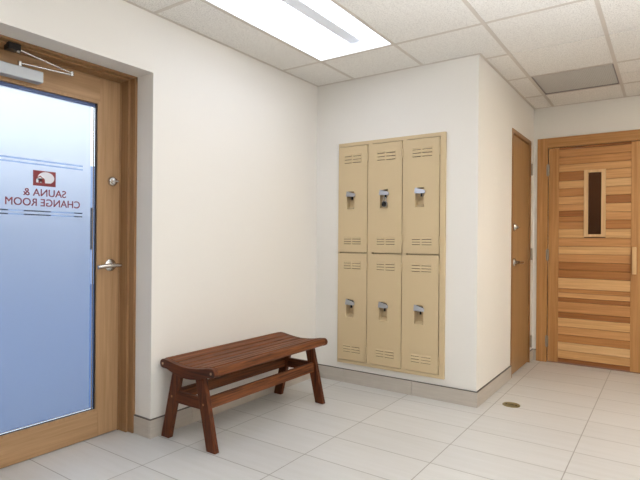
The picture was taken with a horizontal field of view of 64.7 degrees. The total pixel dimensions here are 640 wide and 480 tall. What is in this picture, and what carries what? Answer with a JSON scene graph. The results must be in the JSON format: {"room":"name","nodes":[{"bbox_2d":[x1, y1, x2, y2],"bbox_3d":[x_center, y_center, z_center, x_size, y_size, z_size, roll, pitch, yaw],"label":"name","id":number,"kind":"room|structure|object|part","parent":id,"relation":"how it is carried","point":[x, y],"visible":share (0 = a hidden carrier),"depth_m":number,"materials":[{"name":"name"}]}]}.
{"room":"changing room","nodes":[
{"label":"changing room","id":0,"kind":"room"},
{"bbox_2d":[0,0,317,418],"bbox_3d":[-1.648,-0.239,2.406,0.360,2.837,5.420,0,0,35],"label":"wall","id":1,"kind":"structure","parent":0,"point":[226,226],"depth_m":3.36,"materials":[{"name":"white paint"}]},
{"bbox_2d":[0,41,121,468],"bbox_3d":[-1.490,0.091,2.752,0.145,2.167,0.916,0,0,35],"label":"door","id":2,"kind":"structure","parent":1,"relation":"in","point":[45,106],"depth_m":2.83,"materials":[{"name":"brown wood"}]},
{"bbox_3d":[-1.478,-0.941,2.702,0.077,0.087,0.305,0,0,35],"label":"closer arm","id":3,"kind":"part","parent":2,"relation":"part of","materials":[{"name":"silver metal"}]},
{"bbox_3d":[-1.528,0.105,2.779,0.006,1.800,0.606,0,0,35],"label":"glass pane","id":4,"kind":"part","parent":2,"relation":"part of","materials":[{"name":"glass"}]},
{"bbox_3d":[-1.538,1.099,2.779,0.045,0.151,0.647,0,0,35],"label":"rail","id":5,"kind":"part","parent":2,"relation":"part of","materials":[{"name":"brown wood"}]},
{"bbox_3d":[-1.521,-0.903,2.780,0.045,0.144,0.647,0,0,35],"label":"rail","id":6,"kind":"part","parent":2,"relation":"part of","materials":[{"name":"brown wood"}]},
{"bbox_3d":[-1.264,0.158,3.040,0.032,0.032,0.151,0,0,35],"label":"lever","id":7,"kind":"part","parent":2,"relation":"part of","materials":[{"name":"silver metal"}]},
{"bbox_3d":[-1.267,0.154,3.082,0.045,0.074,0.074,0,0,35],"label":"lever handle","id":8,"kind":"part","parent":2,"relation":"part of","materials":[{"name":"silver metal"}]},
{"bbox_2d":[0,34,137,432],"bbox_3d":[-1.495,0.088,2.751,0.195,2.185,1.005,0,0,35],"label":"trim","id":9,"kind":"structure","parent":1,"relation":"attached to","point":[128,83],"depth_m":3.11,"materials":[{"name":"brown wood"}]},
{"bbox_3d":[-1.224,0.090,3.143,0.195,2.185,0.052,0,0,35],"label":"post","id":10,"kind":"part","parent":9,"relation":"part of","materials":[{"name":"brown wood"}]},
{"bbox_2d":[134,373,310,438],"bbox_3d":[-1.605,1.123,2.289,0.161,0.113,5.290,0,0,35],"label":"baseboard","id":11,"kind":"structure","parent":1,"relation":"attached to","point":[145,427],"depth_m":3.24,"materials":[{"name":"tile"}]},
{"bbox_2d":[123,0,639,108],"bbox_3d":[0.759,-1.356,1.779,4.300,0.036,7.110,0,0,35],"label":"grid","id":12,"kind":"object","parent":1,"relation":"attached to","point":[597,2],"depth_m":3.50,"materials":[{"name":"beige paint"}]},
{"bbox_2d":[0,360,639,479],"bbox_3d":[0.590,1.247,1.880,4.660,0.100,7.110,0,0,35],"label":"floor","id":13,"kind":"structure","parent":0,"point":[571,422],"depth_m":3.03,"materials":[{"name":"tile"}]},
{"bbox_2d":[160,332,327,453],"bbox_3d":[-0.456,0.952,3.381,0.466,0.474,1.133,0,0,35],"label":"bench","id":14,"kind":"object","parent":13,"relation":"on","point":[229,363],"visible":1,"depth_m":3.17,"materials":[{"name":"brown wood"}]},
{"bbox_3d":[-0.880,0.976,3.023,0.171,0.420,0.034,0,0,35],"label":"leg","id":15,"kind":"part","parent":14,"relation":"part of","materials":[{"name":"brown wood"}]},
{"bbox_3d":[-0.641,0.978,2.858,0.171,0.420,0.034,0,0,35],"label":"leg","id":16,"kind":"part","parent":14,"relation":"part of","materials":[{"name":"brown wood"}]},
{"bbox_3d":[-0.278,0.981,3.895,0.171,0.420,0.034,0,0,35],"label":"leg","id":17,"kind":"part","parent":14,"relation":"part of","materials":[{"name":"brown wood"}]},
{"bbox_3d":[-0.039,0.983,3.730,0.171,0.420,0.034,0,0,35],"label":"leg","id":18,"kind":"part","parent":14,"relation":"part of","materials":[{"name":"brown wood"}]},
{"bbox_2d":[502,402,519,407],"bbox_3d":[1.397,1.203,3.692,0.124,0.006,0.124,0,0,35],"label":"floor drain","id":19,"kind":"object","parent":13,"relation":"on","point":[507,404],"visible":1,"depth_m":3.69,"materials":[{"name":"gold metal"}]},
{"bbox_2d":[128,0,639,107],"bbox_3d":[0.775,-1.519,2.012,4.780,0.358,7.750,0,0,35],"label":"ceiling","id":20,"kind":"structure","parent":0,"point":[571,36],"depth_m":3.34,"materials":[{"name":"tile"}]},
{"bbox_2d":[206,0,389,60],"bbox_3d":[-0.089,-1.408,3.136,0.586,0.124,1.196,0,0,35],"label":"ceiling light","id":21,"kind":"object","parent":20,"relation":"attached to","point":[320,29],"visible":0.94,"depth_m":3.29,"materials":[{"name":"white plastic"}]},
{"bbox_3d":[0.249,-1.395,3.627,0.580,0.104,0.003,0,0,35],"label":"plate","id":22,"kind":"part","parent":21,"relation":"part of","materials":[{"name":"white plastic"}]},
{"bbox_2d":[531,64,619,94],"bbox_3d":[2.131,-1.356,4.207,0.584,0.059,0.584,0,0,35],"label":"ceiling vent","id":23,"kind":"object","parent":20,"relation":"in","point":[604,75],"visible":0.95,"depth_m":4.20,"materials":[{"name":"grey metal"}]},
{"bbox_2d":[316,55,483,390],"bbox_3d":[0.691,-0.219,4.236,1.413,2.837,0.490,0,0,35],"label":"wall","id":24,"kind":"structure","parent":0,"point":[448,96],"depth_m":3.81,"materials":[{"name":"white paint"}]},
{"bbox_2d":[337,131,446,379],"bbox_3d":[0.655,0.113,4.184,0.937,1.840,0.453,0,0,35],"label":"lockers","id":25,"kind":"object","parent":24,"relation":"attached to","point":[392,257],"visible":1,"depth_m":3.98,"materials":[{"name":"beige metal"}]},
{"bbox_2d":[345,299,353,304],"bbox_3d":[0.252,0.516,4.208,0.081,0.048,0.037,0,0,35],"label":"hood","id":26,"kind":"object","parent":25,"relation":"attached to","point":[347,301],"depth_m":4.20,"materials":[{"name":"silver metal"}]},
{"bbox_2d":[346,192,354,196],"bbox_3d":[0.259,-0.382,4.208,0.081,0.048,0.037,0,0,35],"label":"hood","id":27,"kind":"object","parent":25,"relation":"attached to","point":[348,194],"depth_m":4.20,"materials":[{"name":"silver metal"}]},
{"bbox_3d":[0.281,0.555,4.213,0.262,0.890,0.058,0,0,35],"label":"door","id":28,"kind":"part","parent":25,"relation":"part of","materials":[{"name":"beige metal"}]},
{"bbox_3d":[0.288,-0.338,4.213,0.262,0.878,0.058,0,0,35],"label":"door","id":29,"kind":"part","parent":25,"relation":"part of","materials":[{"name":"beige metal"}]},
{"bbox_2d":[378,302,387,307],"bbox_3d":[0.506,0.518,4.032,0.081,0.048,0.037,0,0,35],"label":"hood","id":30,"kind":"object","parent":25,"relation":"attached to","point":[380,304],"depth_m":4.03,"materials":[{"name":"silver metal"}]},
{"bbox_2d":[379,190,388,194],"bbox_3d":[0.513,-0.380,4.033,0.081,0.048,0.037,0,0,35],"label":"hood","id":31,"kind":"object","parent":25,"relation":"attached to","point":[381,192],"depth_m":4.03,"materials":[{"name":"silver metal"}]},
{"bbox_2d":[381,197,387,206],"bbox_3d":[0.508,-0.302,4.002,0.048,0.082,0.028,0,0,35],"label":"padlock","id":32,"kind":"object","parent":25,"relation":"hanging from","point":[384,203],"visible":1,"depth_m":4.00,"materials":[{"name":"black metal"}]},
{"bbox_3d":[0.535,0.557,4.037,0.262,0.890,0.058,0,0,35],"label":"door","id":33,"kind":"part","parent":25,"relation":"part of","materials":[{"name":"beige metal"}]},
{"bbox_3d":[0.543,-0.336,4.038,0.262,0.878,0.058,0,0,35],"label":"door","id":34,"kind":"part","parent":25,"relation":"part of","materials":[{"name":"beige metal"}]},
{"bbox_2d":[413,305,423,311],"bbox_3d":[0.757,0.520,3.859,0.081,0.048,0.037,0,0,35],"label":"hood","id":35,"kind":"object","parent":25,"relation":"attached to","point":[416,308],"depth_m":3.86,"materials":[{"name":"silver metal"}]},
{"bbox_2d":[414,188,424,192],"bbox_3d":[0.764,-0.378,3.860,0.081,0.048,0.037,0,0,35],"label":"hood","id":36,"kind":"object","parent":25,"relation":"attached to","point":[416,190],"depth_m":3.85,"materials":[{"name":"silver metal"}]},
{"bbox_3d":[0.786,0.559,3.864,0.262,0.890,0.058,0,0,35],"label":"door","id":37,"kind":"part","parent":25,"relation":"part of","materials":[{"name":"beige metal"}]},
{"bbox_3d":[0.794,-0.334,3.865,0.262,0.878,0.058,0,0,35],"label":"door","id":38,"kind":"part","parent":25,"relation":"part of","materials":[{"name":"beige metal"}]},
{"bbox_2d":[318,364,477,407],"bbox_3d":[0.542,1.141,4.026,1.423,0.113,0.011,0,0,35],"label":"baseboard","id":39,"kind":"structure","parent":24,"relation":"attached to","point":[405,386],"depth_m":3.96,"materials":[{"name":"tile"}]},
{"bbox_2d":[481,60,533,387],"bbox_3d":[1.666,-0.211,4.511,0.120,2.837,1.810,0,0,35],"label":"wall","id":40,"kind":"structure","parent":0,"point":[505,109],"depth_m":4.08,"materials":[{"name":"white paint"}]},
{"bbox_2d":[476,349,532,407],"bbox_3d":[1.638,1.151,4.370,0.011,0.113,1.800,0,0,35],"label":"baseboard","id":41,"kind":"structure","parent":40,"relation":"attached to","point":[496,383],"depth_m":3.98,"materials":[{"name":"tile"}]},
{"bbox_2d":[510,128,530,377],"bbox_3d":[1.827,0.116,4.743,0.126,2.186,0.727,0,0,35],"label":"trim","id":42,"kind":"structure","parent":40,"relation":"attached to","point":[516,133],"depth_m":4.70,"materials":[{"name":"brown wood"}]},
{"bbox_3d":[1.631,0.114,4.458,0.126,2.186,0.036,0,0,35],"label":"post","id":43,"kind":"part","parent":42,"relation":"part of","materials":[{"name":"brown wood"}]},
{"bbox_3d":[2.030,0.118,5.037,0.126,2.186,0.012,0,0,35],"label":"post","id":44,"kind":"part","parent":42,"relation":"part of","materials":[{"name":"brown wood"}]},
{"bbox_2d":[512,135,532,373],"bbox_3d":[1.893,0.134,4.736,0.111,2.136,0.710,0,0,35],"label":"door","id":45,"kind":"structure","parent":40,"relation":"in","point":[521,149],"depth_m":4.74,"materials":[{"name":"brown wood"}]},
{"bbox_3d":[1.755,0.200,4.512,0.050,0.080,0.080,0,0,35],"label":"lever handle","id":46,"kind":"part","parent":45,"relation":"part of","materials":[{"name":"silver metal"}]},
{"bbox_2d":[532,95,639,348],"bbox_3d":[3.433,-0.197,4.319,3.007,2.837,0.120,0,0,35],"label":"wall","id":47,"kind":"structure","parent":0,"point":[618,114],"depth_m":4.91,"materials":[{"name":"white paint"}]},
{"bbox_2d":[532,348,535,359],"bbox_3d":[3.336,1.165,4.298,2.887,0.113,0.011,0,0,35],"label":"baseboard","id":48,"kind":"structure","parent":47,"relation":"attached to","point":[534,350],"depth_m":5.10,"materials":[{"name":"tile"}]},
{"bbox_2d":[536,129,639,361],"bbox_3d":[2.615,0.103,4.826,1.011,2.224,0.072,0,0,35],"label":"trim","id":49,"kind":"structure","parent":47,"relation":"attached to","point":[629,135],"depth_m":5.04,"materials":[{"name":"brown wood"}]},
{"bbox_3d":[2.239,0.101,5.085,0.098,2.224,0.072,0,0,35],"label":"post","id":50,"kind":"part","parent":49,"relation":"part of","materials":[{"name":"brown wood"}]},
{"bbox_2d":[545,141,639,372],"bbox_3d":[2.590,0.147,4.805,0.822,2.113,0.102,0,0,35],"label":"door","id":51,"kind":"structure","parent":47,"relation":"in","point":[593,320],"depth_m":4.80,"materials":[{"name":"brown wood"}]},
{"bbox_3d":[2.850,0.187,4.584,0.034,0.250,0.034,0,0,35],"label":"pull handle","id":52,"kind":"part","parent":51,"relation":"part of","materials":[{"name":"brown wood"}]},
{"bbox_2d":[547,172,639,373],"bbox_3d":[3.160,0.002,5.539,1.200,2.637,1.580,0,0,35],"label":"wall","id":53,"kind":"structure","parent":0,"point":[594,226],"depth_m":6.22,"materials":[{"name":"brown wood"}]},
{"label":"outside","id":54,"kind":"structure","parent":0,"visible":0},
{"bbox_2d":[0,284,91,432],"bbox_3d":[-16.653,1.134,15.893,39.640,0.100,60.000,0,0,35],"label":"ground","id":55,"kind":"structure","parent":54,"point":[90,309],"depth_m":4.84,"materials":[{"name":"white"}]}
]}

